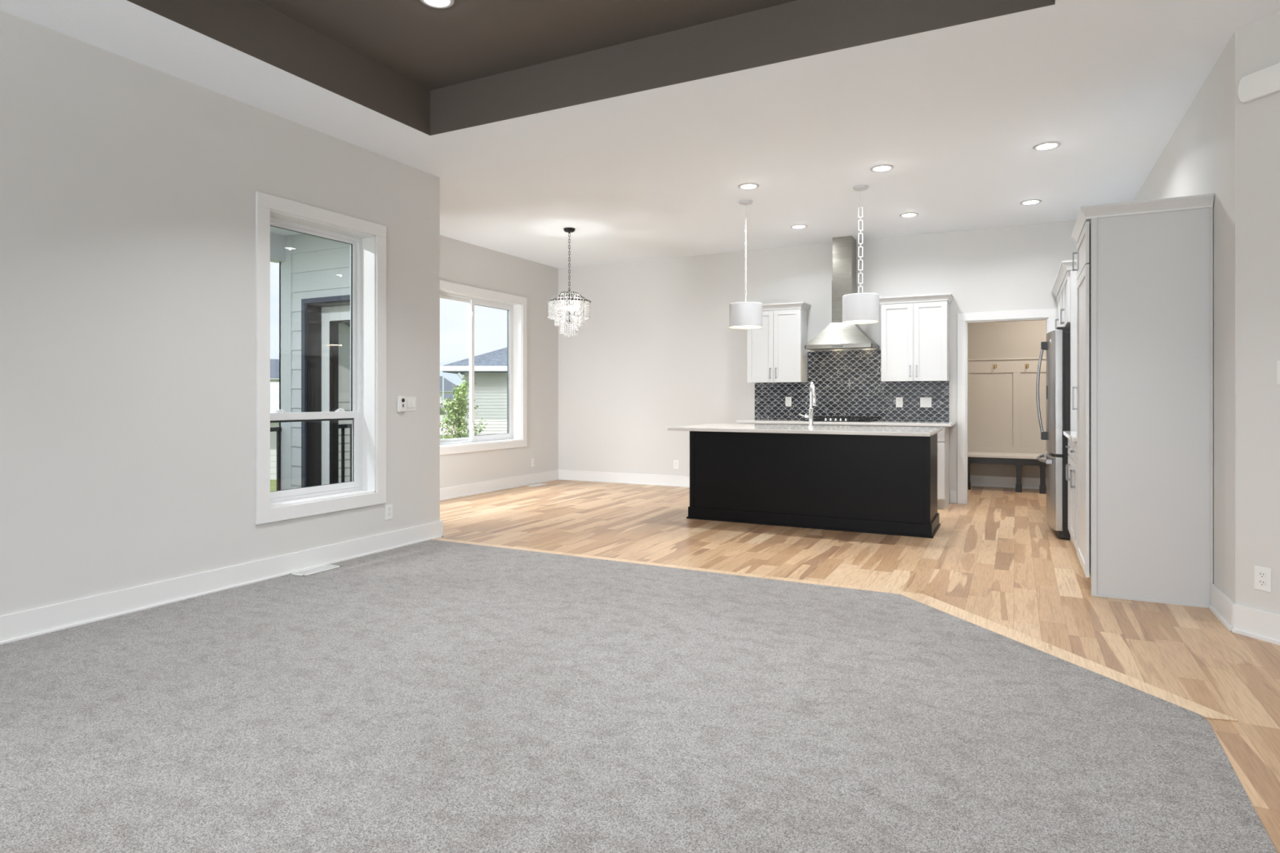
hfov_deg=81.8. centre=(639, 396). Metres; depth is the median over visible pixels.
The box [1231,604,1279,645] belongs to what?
baseboard
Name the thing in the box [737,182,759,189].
recessed light
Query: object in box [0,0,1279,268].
ceiling
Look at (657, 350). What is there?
wall
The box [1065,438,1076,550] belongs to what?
base cabinet
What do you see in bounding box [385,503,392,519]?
wall outlet
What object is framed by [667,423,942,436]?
island countertop
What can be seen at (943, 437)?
base cabinet
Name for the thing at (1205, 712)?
trim
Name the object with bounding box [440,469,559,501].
baseboard
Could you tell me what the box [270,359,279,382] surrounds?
neighbor house
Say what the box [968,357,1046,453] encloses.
wall paneling
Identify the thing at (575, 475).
baseboard
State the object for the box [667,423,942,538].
kitchen island
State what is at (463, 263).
wall
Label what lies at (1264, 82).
door chime
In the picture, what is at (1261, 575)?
socket
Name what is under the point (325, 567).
floor register
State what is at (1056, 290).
upper cabinet
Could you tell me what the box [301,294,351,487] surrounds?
door
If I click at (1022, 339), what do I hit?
wall
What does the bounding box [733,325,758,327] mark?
diffuser
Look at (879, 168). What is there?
recessed light
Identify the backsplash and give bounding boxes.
[755,349,949,422]
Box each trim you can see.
[279,235,292,490]
[434,537,918,594]
[901,593,1052,648]
[957,308,1056,503]
[1035,645,1238,721]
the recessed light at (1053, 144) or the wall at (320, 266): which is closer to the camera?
the recessed light at (1053, 144)
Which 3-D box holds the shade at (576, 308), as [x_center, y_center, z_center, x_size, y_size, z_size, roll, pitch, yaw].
[-0.785,-0.944,8.218,0.336,0.311,0.332,0,0,27]
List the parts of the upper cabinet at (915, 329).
door, crown moulding, door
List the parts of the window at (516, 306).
sash, sash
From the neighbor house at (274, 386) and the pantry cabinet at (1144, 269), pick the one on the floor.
the pantry cabinet at (1144, 269)
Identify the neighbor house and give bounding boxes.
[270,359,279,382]
[270,382,448,479]
[440,346,506,435]
[440,376,459,404]
[440,402,454,421]
[441,394,463,409]
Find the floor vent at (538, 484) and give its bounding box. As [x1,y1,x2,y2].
[526,483,546,486]
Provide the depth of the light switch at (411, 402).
5.99 m
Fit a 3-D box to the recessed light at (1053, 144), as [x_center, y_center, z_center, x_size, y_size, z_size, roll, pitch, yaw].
[3.032,-1.867,5.506,0.188,0.006,0.188,0,0,27]
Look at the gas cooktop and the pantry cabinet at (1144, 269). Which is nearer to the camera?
the pantry cabinet at (1144, 269)
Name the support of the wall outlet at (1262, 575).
attached to the wall at (1258, 43)
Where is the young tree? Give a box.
[440,375,488,439]
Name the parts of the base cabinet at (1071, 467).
handle, door, drawer, door, handle, door, drawer, door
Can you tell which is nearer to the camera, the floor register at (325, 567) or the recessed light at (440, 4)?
the recessed light at (440, 4)
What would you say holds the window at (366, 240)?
in the wall at (128, 187)
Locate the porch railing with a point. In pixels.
(277, 429)
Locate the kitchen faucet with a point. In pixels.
(812, 399)
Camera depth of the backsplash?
8.85 m
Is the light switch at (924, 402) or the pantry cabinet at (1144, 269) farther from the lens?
the light switch at (924, 402)
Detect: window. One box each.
[255,191,386,524]
[440,280,527,455]
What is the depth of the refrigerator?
6.22 m
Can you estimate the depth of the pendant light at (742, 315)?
6.95 m
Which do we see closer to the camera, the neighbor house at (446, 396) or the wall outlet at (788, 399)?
the wall outlet at (788, 399)
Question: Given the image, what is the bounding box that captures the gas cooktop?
[802,416,878,422]
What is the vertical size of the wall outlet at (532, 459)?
0.116 m
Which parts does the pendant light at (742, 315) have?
lamp shade, chain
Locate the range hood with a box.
[804,235,879,351]
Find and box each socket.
[1257,571,1266,578]
[1257,579,1266,586]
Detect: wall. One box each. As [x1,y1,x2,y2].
[0,9,439,615]
[291,233,350,488]
[440,235,558,488]
[558,219,1076,503]
[968,320,1046,478]
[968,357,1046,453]
[1133,30,1236,604]
[1236,11,1279,614]
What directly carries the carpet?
on the floor
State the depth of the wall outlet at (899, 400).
8.60 m
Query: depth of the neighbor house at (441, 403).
102.52 m
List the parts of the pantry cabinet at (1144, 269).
handle, handle, door, door, crown moulding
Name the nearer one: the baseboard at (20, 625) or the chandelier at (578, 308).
the baseboard at (20, 625)
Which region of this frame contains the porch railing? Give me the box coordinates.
[270,426,281,490]
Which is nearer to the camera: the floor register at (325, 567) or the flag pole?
the floor register at (325, 567)
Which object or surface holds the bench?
on the floor
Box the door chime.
[1237,62,1279,102]
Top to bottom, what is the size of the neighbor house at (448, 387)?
8.208 m
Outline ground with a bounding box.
[270,413,464,491]
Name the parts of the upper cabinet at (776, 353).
door, crown moulding, door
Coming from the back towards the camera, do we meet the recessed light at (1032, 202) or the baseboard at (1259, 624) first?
the recessed light at (1032, 202)
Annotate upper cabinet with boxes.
[746,302,811,382]
[879,293,953,382]
[1051,280,1061,329]
[1055,259,1077,542]
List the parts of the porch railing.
rail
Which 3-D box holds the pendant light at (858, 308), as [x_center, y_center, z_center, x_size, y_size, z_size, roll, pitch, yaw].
[1.966,-1.268,6.584,0.314,1.204,0.314,0,0,27]
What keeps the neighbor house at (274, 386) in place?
on the ground
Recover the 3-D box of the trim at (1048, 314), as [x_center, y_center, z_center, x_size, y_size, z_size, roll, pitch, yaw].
[4.042,0.129,8.158,0.982,2.142,0.143,0,0,27]
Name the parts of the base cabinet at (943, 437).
drawer, door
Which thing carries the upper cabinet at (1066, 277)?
on the floor
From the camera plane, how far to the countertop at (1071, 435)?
5.56 m
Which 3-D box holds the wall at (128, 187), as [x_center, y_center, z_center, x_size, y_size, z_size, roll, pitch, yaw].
[-3.613,-0.285,2.757,0.190,3.170,8.040,0,0,27]
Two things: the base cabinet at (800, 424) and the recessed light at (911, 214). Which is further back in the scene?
the base cabinet at (800, 424)
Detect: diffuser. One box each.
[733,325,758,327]
[846,320,875,322]
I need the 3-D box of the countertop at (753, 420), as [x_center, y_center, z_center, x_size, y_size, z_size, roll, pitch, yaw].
[2.355,0.298,8.592,2.380,0.031,0.643,0,0,27]
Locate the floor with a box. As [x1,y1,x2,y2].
[440,479,1279,852]
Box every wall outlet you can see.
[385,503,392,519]
[531,457,534,466]
[673,460,679,469]
[785,396,791,406]
[896,397,902,407]
[1253,565,1271,592]
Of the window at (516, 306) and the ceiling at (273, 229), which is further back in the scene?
the window at (516, 306)
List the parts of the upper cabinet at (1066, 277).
handle, door, crown moulding, door, panel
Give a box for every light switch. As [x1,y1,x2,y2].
[405,396,416,411]
[920,397,931,407]
[1277,360,1279,384]
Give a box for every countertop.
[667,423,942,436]
[736,418,955,426]
[1062,431,1076,441]
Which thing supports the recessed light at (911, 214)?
in the ceiling at (959, 113)
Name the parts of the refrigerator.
handle, handle, handle, handle mount, handle mount, door, handle mount, freezer drawer, door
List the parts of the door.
pane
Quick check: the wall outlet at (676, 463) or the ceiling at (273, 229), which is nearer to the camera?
the ceiling at (273, 229)
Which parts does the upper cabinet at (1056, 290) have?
crown moulding, door, door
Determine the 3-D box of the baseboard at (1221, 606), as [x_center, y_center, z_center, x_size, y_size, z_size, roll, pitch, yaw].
[3.133,1.129,3.985,0.026,0.142,0.455,0,0,27]
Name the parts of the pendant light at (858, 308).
chain, lamp shade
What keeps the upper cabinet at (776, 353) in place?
attached to the wall at (657, 350)
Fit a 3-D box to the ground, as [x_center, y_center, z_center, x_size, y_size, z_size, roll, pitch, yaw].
[-30.674,3.550,94.123,380.000,0.300,380.000,0,0,27]
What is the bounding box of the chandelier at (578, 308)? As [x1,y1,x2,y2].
[546,227,591,337]
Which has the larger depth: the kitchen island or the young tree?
the young tree
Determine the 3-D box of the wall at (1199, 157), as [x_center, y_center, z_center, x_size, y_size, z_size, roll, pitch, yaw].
[4.070,-0.335,5.666,0.120,3.070,4.310,0,0,27]
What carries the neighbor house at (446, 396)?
on the ground
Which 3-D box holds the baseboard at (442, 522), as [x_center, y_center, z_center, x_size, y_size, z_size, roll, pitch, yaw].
[-1.774,1.129,6.346,0.216,0.142,0.026,0,0,27]
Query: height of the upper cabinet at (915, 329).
0.951 m
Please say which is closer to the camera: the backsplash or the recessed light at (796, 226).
the recessed light at (796, 226)
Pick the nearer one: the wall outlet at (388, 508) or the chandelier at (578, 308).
the wall outlet at (388, 508)
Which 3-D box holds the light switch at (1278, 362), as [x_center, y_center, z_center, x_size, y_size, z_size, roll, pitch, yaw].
[3.114,-0.118,3.534,0.013,0.116,0.122,0,0,-18]
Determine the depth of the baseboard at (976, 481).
9.79 m
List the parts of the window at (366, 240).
sash, sash, frame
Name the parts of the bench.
leg, leg, leg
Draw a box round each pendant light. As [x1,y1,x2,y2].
[728,199,762,328]
[842,184,879,324]
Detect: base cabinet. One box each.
[739,422,794,424]
[800,424,876,426]
[876,425,949,509]
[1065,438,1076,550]
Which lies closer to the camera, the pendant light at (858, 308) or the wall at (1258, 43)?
the wall at (1258, 43)
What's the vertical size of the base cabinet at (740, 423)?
0.885 m
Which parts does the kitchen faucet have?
spout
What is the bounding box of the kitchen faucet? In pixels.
[799,381,816,427]
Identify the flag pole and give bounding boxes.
[442,374,444,438]
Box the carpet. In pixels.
[0,539,1277,852]
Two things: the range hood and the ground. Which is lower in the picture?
the ground
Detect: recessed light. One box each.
[420,0,454,8]
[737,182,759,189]
[790,224,807,228]
[870,164,893,172]
[899,212,918,217]
[1019,199,1041,204]
[1032,141,1061,151]
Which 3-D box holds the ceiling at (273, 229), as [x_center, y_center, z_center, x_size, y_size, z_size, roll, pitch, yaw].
[-3.654,-1.530,4.690,1.635,0.060,4.250,0,0,27]
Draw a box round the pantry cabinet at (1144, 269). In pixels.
[1071,193,1214,608]
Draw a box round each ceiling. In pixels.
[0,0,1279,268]
[270,226,301,235]
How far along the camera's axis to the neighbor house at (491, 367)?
13.49 m
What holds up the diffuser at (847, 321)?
attached to the pendant light at (858, 308)
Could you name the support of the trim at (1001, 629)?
on the floor
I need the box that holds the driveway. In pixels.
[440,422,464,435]
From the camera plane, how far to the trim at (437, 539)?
5.14 m
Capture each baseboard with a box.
[0,520,441,644]
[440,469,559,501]
[440,520,444,537]
[558,469,956,503]
[969,475,1039,488]
[1208,583,1235,631]
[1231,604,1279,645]
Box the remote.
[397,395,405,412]
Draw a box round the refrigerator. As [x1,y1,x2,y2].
[1035,326,1070,539]
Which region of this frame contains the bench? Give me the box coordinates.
[968,451,1045,493]
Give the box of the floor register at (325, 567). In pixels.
[289,564,341,576]

